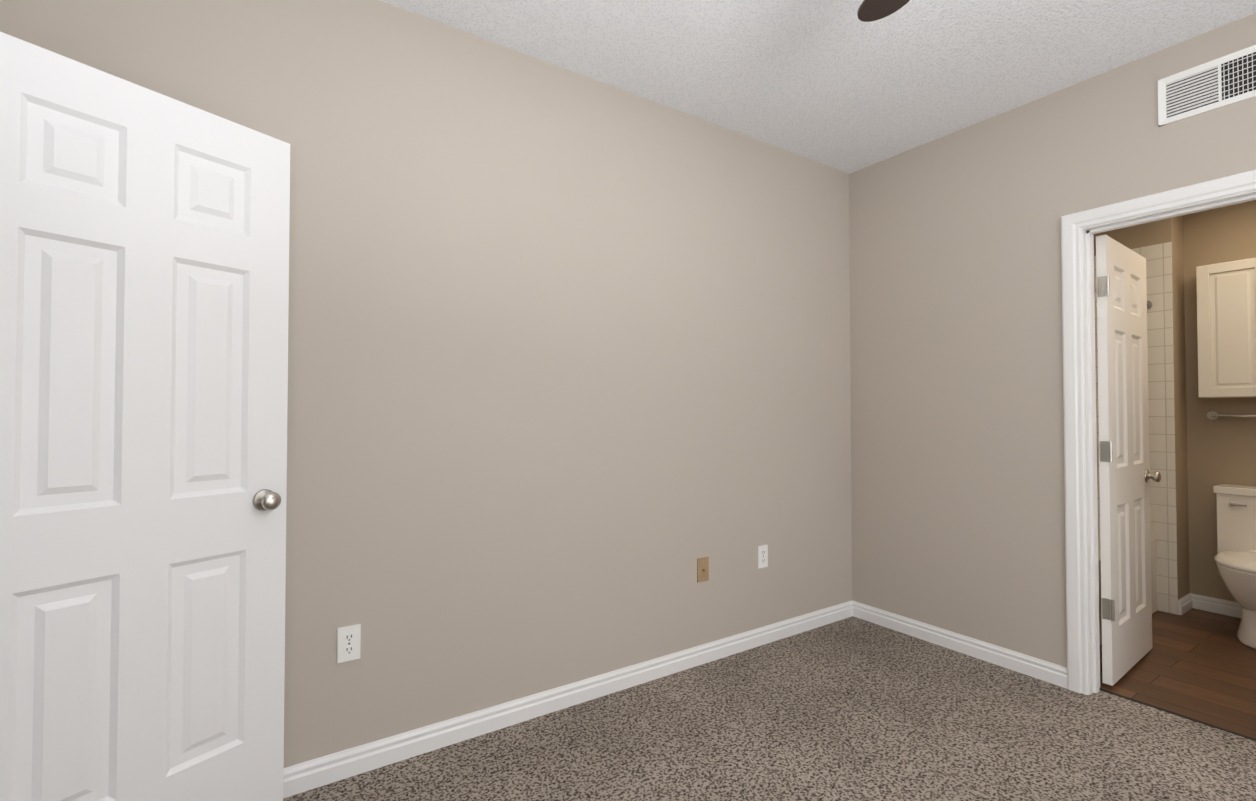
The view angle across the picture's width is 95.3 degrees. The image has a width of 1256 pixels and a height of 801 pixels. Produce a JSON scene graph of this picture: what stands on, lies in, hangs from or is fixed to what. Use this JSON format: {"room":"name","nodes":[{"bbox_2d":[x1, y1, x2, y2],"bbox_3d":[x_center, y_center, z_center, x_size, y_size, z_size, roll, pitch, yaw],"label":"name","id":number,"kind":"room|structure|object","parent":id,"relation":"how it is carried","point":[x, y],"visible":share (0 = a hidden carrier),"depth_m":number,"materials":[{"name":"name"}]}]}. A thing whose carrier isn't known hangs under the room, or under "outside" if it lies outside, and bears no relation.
{"room":"empty bedroom","nodes":[
{"label":"empty bedroom","id":0,"kind":"room"},
{"bbox_2d":[0,0,851,767],"bbox_3d":[-0.512,-0.041,2.298,4.614,2.725,0.120,1,-1,-34],"label":"wall","id":1,"kind":"structure","parent":0,"point":[568,380],"depth_m":2.25,"materials":[{"name":"beige paint"}]},
{"bbox_2d":[0,32,289,800],"bbox_3d":[-1.256,0.206,1.475,0.145,2.030,0.712,-1,-1,32],"label":"door","id":2,"kind":"structure","parent":1,"relation":"in","point":[144,272],"depth_m":1.46,"materials":[{"name":"white wood"}]},
{"bbox_2d":[337,624,360,662],"bbox_3d":[-0.937,0.815,1.923,0.070,0.115,0.008,1,-1,-34],"label":"electrical outlet","id":3,"kind":"object","parent":1,"relation":"attached to","point":[348,642],"visible":1,"depth_m":1.92,"materials":[{"name":"white plastic"}]},
{"bbox_2d":[283,600,854,797],"bbox_3d":[-0.150,1.221,2.434,3.594,0.087,0.015,1,-1,-34],"label":"baseboard","id":4,"kind":"structure","parent":1,"relation":"attached to","point":[324,770],"depth_m":2.26,"materials":[{"name":"white wood"}]},
{"bbox_2d":[697,557,708,582],"bbox_3d":[0.368,0.820,2.782,0.070,0.115,0.016,1,-1,-34],"label":"outlet","id":5,"kind":"object","parent":1,"relation":"attached to","point":[702,569],"visible":1,"depth_m":2.78,"materials":[{"name":"beige plastic"}]},
{"bbox_2d":[758,545,767,568],"bbox_3d":[0.711,0.820,3.015,0.070,0.115,0.008,1,-1,-34],"label":"electrical outlet","id":6,"kind":"object","parent":1,"relation":"attached to","point":[763,556],"visible":1,"depth_m":3.01,"materials":[{"name":"white plastic"}]},
{"bbox_2d":[283,616,1255,800],"bbox_3d":[0.857,1.268,0.999,3.689,0.060,3.518,1,-1,-34],"label":"floor carpet","id":7,"kind":"object","parent":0,"point":[852,708],"visible":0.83,"depth_m":2.10,"materials":[{"name":"grey carpet"}]},
{"bbox_2d":[380,0,1255,173],"bbox_3d":[0.818,-1.477,1.022,3.834,0.100,3.758,1,-1,-34],"label":"ceiling","id":8,"kind":"structure","parent":0,"point":[838,85],"depth_m":2.30,"materials":[{"name":"white paint"}]},
{"bbox_2d":[857,0,909,21],"bbox_3d":[0.783,-1.095,0.957,1.274,0.665,1.246,1,-1,-34],"label":"fan","id":9,"kind":"object","parent":8,"relation":"hanging from","point":[870,10],"visible":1,"depth_m":1.59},
{"bbox_2d":[849,13,1255,666],"bbox_3d":[2.366,-0.046,2.022,0.120,2.725,3.518,1,-1,-34],"label":"wall","id":10,"kind":"structure","parent":0,"point":[957,461],"depth_m":2.82,"materials":[{"name":"beige paint"}]},
{"bbox_2d":[855,601,1067,688],"bbox_3d":[1.649,1.230,2.958,0.015,0.087,1.051,1,-1,-34],"label":"baseboard","id":11,"kind":"structure","parent":10,"relation":"attached to","point":[1031,666],"depth_m":2.86,"materials":[{"name":"white wood"}]},
{"bbox_2d":[1096,234,1160,685],"bbox_3d":[2.375,0.257,2.731,0.687,1.985,0.145,1,-1,-37],"label":"bathroom door","id":12,"kind":"structure","parent":10,"relation":"in","point":[1125,476],"depth_m":2.66,"materials":[{"name":"white wood"}]},
{"bbox_2d":[1061,170,1255,694],"bbox_3d":[2.230,0.214,2.222,0.158,2.091,0.852,1,-1,-34],"label":"door frame","id":13,"kind":"structure","parent":10,"relation":"attached to","point":[1073,224],"depth_m":2.49,"materials":[{"name":"white wood"}]},
{"bbox_2d":[1158,45,1255,126],"bbox_3d":[2.220,-1.194,2.146,0.009,0.185,0.350,1,-1,-34],"label":"air vent","id":14,"kind":"object","parent":10,"relation":"in","point":[1226,80],"visible":1,"depth_m":2.17,"materials":[{"name":"white metal"}]},
{"bbox_2d":[1094,200,1255,614],"bbox_3d":[3.024,0.051,2.835,1.878,2.560,2.690,1,-1,-34],"label":"wall","id":15,"kind":"structure","parent":0,"point":[1209,454],"depth_m":3.51,"materials":[{"name":"paint"}]},
{"bbox_2d":[1094,242,1177,614],"bbox_3d":[3.064,0.164,3.813,0.010,2.250,0.860,1,-1,-34],"label":"tiled wall","id":16,"kind":"structure","parent":15,"relation":"attached to","point":[1162,455],"depth_m":3.50,"materials":[{"name":"white tile"}]},
{"bbox_2d":[1186,593,1240,617],"bbox_3d":[3.930,1.229,2.916,0.015,0.087,1.560,1,-1,-34],"label":"baseboard","id":17,"kind":"structure","parent":15,"relation":"attached to","point":[1188,602],"depth_m":3.47,"materials":[{"name":"white wood"}]},
{"bbox_2d":[1196,258,1255,397],"bbox_3d":[3.629,-0.417,3.214,0.219,0.790,0.600,1,-1,-34],"label":"upper cabinet","id":18,"kind":"object","parent":15,"relation":"attached to","point":[1226,317],"visible":1,"depth_m":3.31,"materials":[{"name":"white wood"}]},
{"bbox_2d":[1207,411,1255,419],"bbox_3d":[3.689,0.084,3.245,0.074,0.052,0.595,1,-1,-34],"label":"towel rail","id":19,"kind":"object","parent":15,"relation":"attached to","point":[1212,415],"visible":1,"depth_m":3.40,"materials":[{"name":"silver metal"}]},
{"bbox_2d":[1100,608,1255,738],"bbox_3d":[3.014,1.303,2.805,1.903,0.056,2.690,1,-1,-34],"label":"floor","id":20,"kind":"structure","parent":0,"point":[1197,664],"depth_m":2.67,"materials":[{"name":"brown wood"}]},
{"bbox_2d":[1098,531,1157,643],"bbox_3d":[2.415,1.063,3.411,1.496,0.438,0.763,1,-1,-34],"label":"bathtub","id":21,"kind":"object","parent":20,"relation":"on","point":[1154,573],"visible":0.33,"depth_m":3.46,"materials":[{"name":"white ceramic"}]},
{"bbox_2d":[1099,688,1255,740],"bbox_3d":[2.260,1.260,2.223,0.016,0.005,0.700,1,-1,-34],"label":"threshold","id":22,"kind":"object","parent":20,"relation":"on","point":[1198,721],"depth_m":2.29,"materials":[{"name":"black wood"}]},
{"bbox_2d":[1213,484,1255,648],"bbox_3d":[3.438,0.883,3.064,0.662,0.785,0.470,1,-1,-34],"label":"toilet","id":23,"kind":"object","parent":20,"relation":"on","point":[1235,558],"visible":1,"depth_m":3.20,"materials":[{"name":"white ceramic"}]},
{"bbox_3d":[1.782,-0.050,3.022,0.010,1.850,0.749,1,-1,-34],"label":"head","id":24,"kind":"structure","parent":0,"visible":0},
{"bbox_2d":[1094,287,1152,309],"bbox_3d":[2.607,-0.603,3.152,1.497,0.060,0.060,1,-1,-34],"label":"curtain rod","id":25,"kind":"object","parent":24,"relation":"attached to","point":[1149,304],"visible":0.21,"depth_m":3.54,"materials":[{"name":"silver metal"}]}
]}

